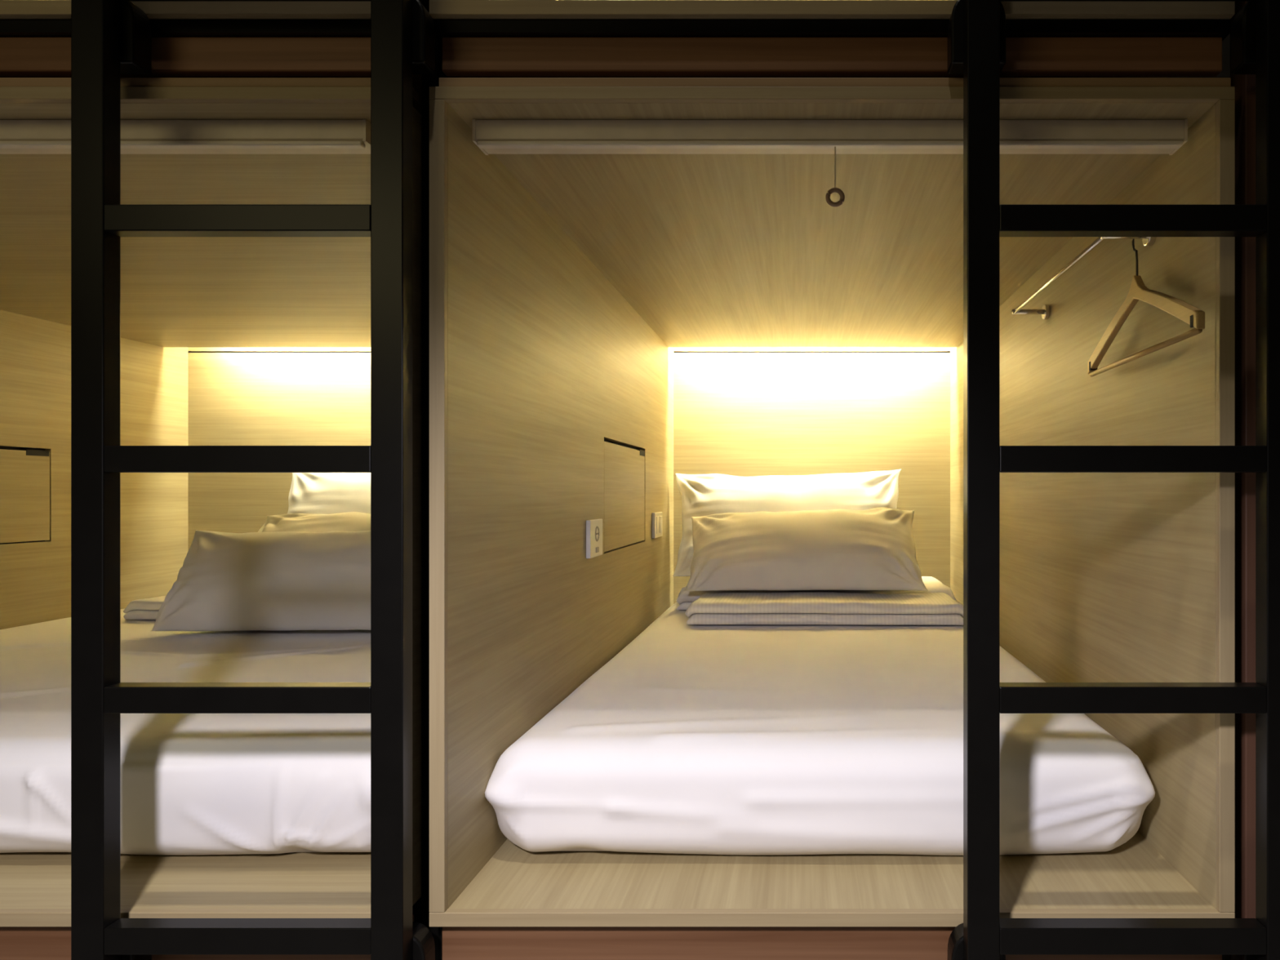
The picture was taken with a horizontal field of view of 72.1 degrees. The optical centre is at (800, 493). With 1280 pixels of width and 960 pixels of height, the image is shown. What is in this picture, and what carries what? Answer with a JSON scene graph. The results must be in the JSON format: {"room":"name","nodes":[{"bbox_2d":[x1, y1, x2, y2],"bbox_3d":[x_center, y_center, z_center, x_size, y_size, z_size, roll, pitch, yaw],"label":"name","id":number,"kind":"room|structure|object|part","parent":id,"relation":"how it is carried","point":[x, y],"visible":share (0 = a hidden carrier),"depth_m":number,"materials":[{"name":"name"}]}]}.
{"room":"dormitory","nodes":[
{"label":"dormitory","id":0,"kind":"room"},
{"bbox_2d":[187,18,1230,352],"bbox_3d":[-0.500,-1.650,3.715,7.400,5.200,0.100,0,0,0],"label":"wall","id":1,"kind":"structure","parent":0,"point":[1225,73],"depth_m":3.67,"materials":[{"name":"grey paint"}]},
{"bbox_2d":[412,896,1230,959],"bbox_3d":[-0.500,0.975,0.965,7.400,0.050,5.600,0,0,0],"label":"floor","id":2,"kind":"structure","parent":0,"point":[417,906],"depth_m":1.95,"materials":[{"name":"brown wood"}]},
{"bbox_2d":[0,77,422,959],"bbox_3d":[-1.445,0.148,2.224,1.820,1.564,2.118,0,0,0],"label":"pod","id":3,"kind":"object","parent":2,"relation":"on","point":[180,295],"visible":0.27,"depth_m":2.16,"materials":[{"name":"brown wood"}]},
{"bbox_3d":[-2.333,0.007,2.391,0.015,0.273,0.548,0,0,0],"label":"storage door","id":4,"kind":"part","parent":3,"relation":"part of","materials":[{"name":"brown wood"}]},
{"bbox_3d":[-2.336,-0.028,2.221,0.021,1.192,2.088,0,0,0],"label":"panel","id":5,"kind":"part","parent":3,"relation":"part of","materials":[{"name":"brown wood"}]},
{"bbox_2d":[0,608,370,854],"bbox_3d":[-1.464,0.471,2.278,1.715,0.192,1.970,0,0,0],"label":"mattress","id":6,"kind":"object","parent":3,"relation":"on","point":[192,784],"visible":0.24,"depth_m":1.33,"materials":[{"name":"white fabric"}]},
{"bbox_2d":[123,595,166,619],"bbox_3d":[-1.464,0.348,2.771,1.143,0.066,0.399,0,0,0],"label":"folded blanket","id":7,"kind":"object","parent":6,"relation":"on","point":[145,608],"visible":0.05,"depth_m":2.58,"materials":[{"name":"white fabric"}]},
{"bbox_2d":[257,511,370,532],"bbox_3d":[-1.366,0.184,2.780,0.872,0.248,0.275,0,0,0],"label":"pillow","id":8,"kind":"object","parent":7,"relation":"on","point":[348,521],"visible":0.09,"depth_m":2.78,"materials":[{"name":"white fabric"}]},
{"bbox_2d":[151,529,370,631],"bbox_3d":[-1.334,0.238,2.401,0.844,0.269,0.270,0,0,0],"label":"pillow","id":9,"kind":"object","parent":6,"relation":"on","point":[275,580],"visible":0.66,"depth_m":2.29,"materials":[{"name":"white fabric"}]},
{"bbox_2d":[287,472,370,514],"bbox_3d":[-1.471,0.102,3.079,0.804,0.386,0.226,0,0,0],"label":"pillow","id":10,"kind":"object","parent":6,"relation":"on","point":[318,493],"visible":0.18,"depth_m":3.07,"materials":[{"name":"white fabric"}]},
{"bbox_2d":[0,119,370,154],"bbox_3d":[-1.460,-0.515,1.252,1.680,0.038,0.053,0,0,0],"label":"roller blind","id":11,"kind":"object","parent":3,"relation":"attached to","point":[16,136],"visible":0.72,"depth_m":1.23,"materials":[{"name":"beige fabric"}]},
{"bbox_3d":[-1.460,-0.499,1.232,1.668,0.007,0.014,0,0,0],"label":"rail","id":12,"kind":"part","parent":11,"relation":"part of","materials":[{"name":"metal"}]},
{"bbox_3d":[-1.440,0.577,2.221,1.769,0.018,2.088,0,0,0],"label":"floor panel","id":13,"kind":"part","parent":3,"relation":"part of","materials":[{"name":"brown wood"}]},
{"bbox_3d":[-1.440,-0.543,2.159,1.769,0.018,1.963,0,0,0],"label":"ceiling panel","id":14,"kind":"part","parent":3,"relation":"part of","materials":[{"name":"brown wood"}]},
{"bbox_2d":[0,0,486,115],"bbox_3d":[-1.440,-1.226,2.224,1.811,1.287,2.118,0,0,0],"label":"pod","id":15,"kind":"object","parent":3,"relation":"on","point":[190,39],"visible":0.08,"depth_m":1.19,"materials":[{"name":"brown wood"}]},
{"bbox_3d":[-0.545,-1.264,2.221,0.021,1.192,2.088,0,0,0],"label":"panel","id":16,"kind":"part","parent":15,"relation":"part of","materials":[{"name":"brown wood"}]},
{"bbox_2d":[187,346,370,351],"bbox_3d":[-1.440,-0.587,3.201,1.769,0.094,0.163,0,0,0],"label":"light","id":17,"kind":"object","parent":3,"relation":"attached to","point":[189,348],"depth_m":3.27,"materials":[{"name":"white"}]},
{"bbox_3d":[-1.440,0.017,3.274,1.769,1.102,0.018,0,0,0],"label":"panel","id":18,"kind":"part","parent":3,"relation":"part of","materials":[{"name":"brown wood"}]},
{"bbox_3d":[-0.545,-0.028,2.221,0.021,1.192,2.088,0,0,0],"label":"panel","id":19,"kind":"part","parent":3,"relation":"part of","materials":[{"name":"brown wood"}]},
{"bbox_2d":[71,0,435,959],"bbox_3d":[-0.721,-0.400,1.132,0.455,2.700,0.064,0,0,0],"label":"ladder","id":20,"kind":"object","parent":2,"relation":"on","point":[110,39],"visible":1,"depth_m":1.10,"materials":[{"name":"black metal"}]},
{"bbox_3d":[-0.913,-0.400,1.115,0.042,2.700,0.029,0,0,0],"label":"rail","id":21,"kind":"part","parent":20,"relation":"part of","materials":[{"name":"black metal"}]},
{"bbox_3d":[-0.530,-0.400,1.115,0.042,2.700,0.029,0,0,0],"label":"rail","id":22,"kind":"part","parent":20,"relation":"part of","materials":[{"name":"black metal"}]},
{"bbox_2d":[422,0,459,959],"bbox_3d":[-0.519,-0.425,1.242,0.029,2.750,0.065,0,0,0],"label":"steel post","id":23,"kind":"object","parent":2,"relation":"on","point":[428,80],"visible":0.17,"depth_m":1.21,"materials":[{"name":"black metal"}]},
{"bbox_2d":[429,77,1235,959],"bbox_3d":[0.038,0.148,2.224,1.101,1.564,2.118,0,0,0],"label":"pod","id":24,"kind":"object","parent":2,"relation":"on","point":[564,289],"visible":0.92,"depth_m":1.42,"materials":[{"name":"brown wood"}]},
{"bbox_3d":[-0.493,-0.028,2.221,0.021,1.192,2.088,0,0,0],"label":"panel","id":25,"kind":"part","parent":24,"relation":"part of","materials":[{"name":"brown wood"}]},
{"bbox_2d":[586,519,602,558],"bbox_3d":[-0.476,0.103,1.990,0.013,0.086,0.120,0,0,0],"label":"power outlet","id":26,"kind":"object","parent":24,"relation":"attached to","point":[594,526],"visible":1,"depth_m":1.96,"materials":[{"name":"white plastic"}]},
{"bbox_2d":[595,525,599,541],"bbox_3d":[-0.472,0.093,1.990,0.004,0.036,0.036,0,0,0],"label":"socket","id":27,"kind":"object","parent":26,"relation":"attached to","point":[597,527],"depth_m":1.99,"materials":[{"name":"grey plastic"}]},
{"bbox_3d":[-0.491,0.007,2.391,0.015,0.273,0.548,0,0,0],"label":"storage door","id":28,"kind":"part","parent":24,"relation":"part of","materials":[{"name":"brown wood"}]},
{"bbox_2d":[652,511,662,537],"bbox_3d":[-0.476,0.103,2.860,0.014,0.083,0.150,0,0,0],"label":"light switch","id":29,"kind":"object","parent":24,"relation":"attached to","point":[657,517],"visible":1,"depth_m":2.82,"materials":[{"name":"white plastic"}]},
{"bbox_2d":[673,346,950,351],"bbox_3d":[0.042,-0.587,3.201,1.050,0.094,0.163,0,0,0],"label":"light","id":30,"kind":"object","parent":24,"relation":"attached to","point":[675,348],"depth_m":3.27,"materials":[{"name":"white"}]},
{"bbox_3d":[0.042,0.017,3.274,1.050,1.102,0.018,0,0,0],"label":"panel","id":31,"kind":"part","parent":24,"relation":"part of","materials":[{"name":"brown wood"}]},
{"bbox_2d":[484,601,1155,855],"bbox_3d":[0.030,0.473,2.275,1.024,0.188,1.976,0,0,0],"label":"mattress","id":32,"kind":"object","parent":24,"relation":"in","point":[692,739],"visible":0.73,"depth_m":1.32,"materials":[{"name":"white fabric"}]},
{"bbox_2d":[684,591,963,625],"bbox_3d":[0.073,0.346,2.626,0.815,0.068,0.313,0,0,0],"label":"folded blanket","id":33,"kind":"object","parent":32,"relation":"on","point":[759,607],"visible":1,"depth_m":2.48,"materials":[{"name":"fabric"}]},
{"bbox_2d":[683,506,927,591],"bbox_3d":[0.009,0.175,2.791,0.768,0.258,0.303,0,0,0],"label":"pillow","id":34,"kind":"object","parent":33,"relation":"on","point":[841,548],"visible":1,"depth_m":2.68,"materials":[{"name":"white fabric"}]},
{"bbox_2d":[675,576,956,609],"bbox_3d":[0.050,0.341,2.976,0.912,0.080,0.384,0,0,0],"label":"duvet","id":35,"kind":"object","parent":33,"relation":"on","point":[685,598],"visible":0.18,"depth_m":2.79,"materials":[{"name":"white fabric"}]},
{"bbox_2d":[672,469,901,576],"bbox_3d":[-0.041,0.100,3.080,0.839,0.380,0.204,0,0,0],"label":"pillow","id":36,"kind":"object","parent":35,"relation":"on","point":[702,495],"visible":0.47,"depth_m":3.07,"materials":[{"name":"white fabric"}]},
{"bbox_2d":[472,119,1187,207],"bbox_3d":[0.042,-0.472,1.252,1.019,0.124,0.053,0,0,0],"label":"roller blind","id":37,"kind":"object","parent":24,"relation":"attached to","point":[834,137],"visible":1,"depth_m":1.23,"materials":[{"name":"beige fabric"}]},
{"bbox_3d":[0.042,-0.499,1.232,1.007,0.007,0.014,0,0,0],"label":"rail","id":38,"kind":"part","parent":37,"relation":"part of","materials":[{"name":"metal"}]},
{"bbox_3d":[0.049,-0.467,1.231,0.002,0.058,0.002,0,0,-22],"label":"pull cord","id":39,"kind":"part","parent":37,"relation":"part of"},
{"bbox_3d":[0.042,0.577,2.221,1.050,0.018,2.088,0,0,0],"label":"floor panel","id":40,"kind":"part","parent":24,"relation":"part of","materials":[{"name":"brown wood"}]},
{"bbox_3d":[0.042,-0.543,2.159,1.050,0.018,1.963,0,0,0],"label":"ceiling panel","id":41,"kind":"part","parent":24,"relation":"part of","materials":[{"name":"brown wood"}]},
{"bbox_2d":[429,0,1235,77],"bbox_3d":[0.042,-1.226,2.224,1.092,1.287,2.118,0,0,0],"label":"beam","id":42,"kind":"structure","parent":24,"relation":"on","point":[488,38],"depth_m":1.19,"materials":[{"name":"brown wood"}]},
{"bbox_3d":[0.578,-0.028,2.221,0.021,1.192,2.088,0,0,0],"label":"panel","id":43,"kind":"part","parent":24,"relation":"part of","materials":[{"name":"brown wood"}]},
{"bbox_2d":[1011,236,1156,319],"bbox_3d":[0.525,-0.416,1.677,0.083,0.034,0.619,0,0,0],"label":"rail","id":44,"kind":"object","parent":24,"relation":"attached to","point":[1045,311],"visible":0.72,"depth_m":1.62,"materials":[{"name":"metal"}]},
{"bbox_3d":[0.522,-0.416,1.970,0.077,0.012,0.012,0,0,0],"label":"arm","id":45,"kind":"part","parent":44,"relation":"part of","materials":[{"name":"metal"}]},
{"bbox_3d":[0.490,-0.416,1.681,0.009,0.009,0.603,0,0,0],"label":"rod","id":46,"kind":"part","parent":44,"relation":"part of","materials":[{"name":"metal"}]},
{"bbox_3d":[0.522,-0.416,1.385,0.077,0.012,0.012,0,0,0],"label":"arm","id":47,"kind":"part","parent":44,"relation":"part of","materials":[{"name":"metal"}]},
{"bbox_2d":[1087,236,1204,376],"bbox_3d":[0.541,-0.321,1.385,0.013,0.208,0.444,0,0,0],"label":"hanger","id":48,"kind":"object","parent":44,"relation":"hanging from","point":[1190,314],"visible":0.9,"depth_m":1.36,"materials":[{"name":"brown wood"}]},
{"bbox_2d":[947,0,1279,959],"bbox_3d":[0.425,-0.400,1.132,0.455,2.700,0.064,0,0,0],"label":"ladder","id":49,"kind":"object","parent":2,"relation":"on","point":[976,28],"visible":1,"depth_m":1.10,"materials":[{"name":"black metal"}]},
{"bbox_3d":[0.234,-0.400,1.115,0.042,2.700,0.029,0,0,0],"label":"rail","id":50,"kind":"part","parent":49,"relation":"part of","materials":[{"name":"black metal"}]},
{"bbox_3d":[0.617,-0.400,1.115,0.042,2.700,0.029,0,0,0],"label":"rail","id":51,"kind":"part","parent":49,"relation":"part of","materials":[{"name":"black metal"}]},
{"bbox_2d":[1230,1,1255,959],"bbox_3d":[0.642,-0.425,1.222,0.045,2.750,0.045,0,0,0],"label":"timber post","id":52,"kind":"object","parent":2,"relation":"on","point":[1244,84],"visible":0.33,"depth_m":1.20,"materials":[{"name":"brown wood"}]}
]}

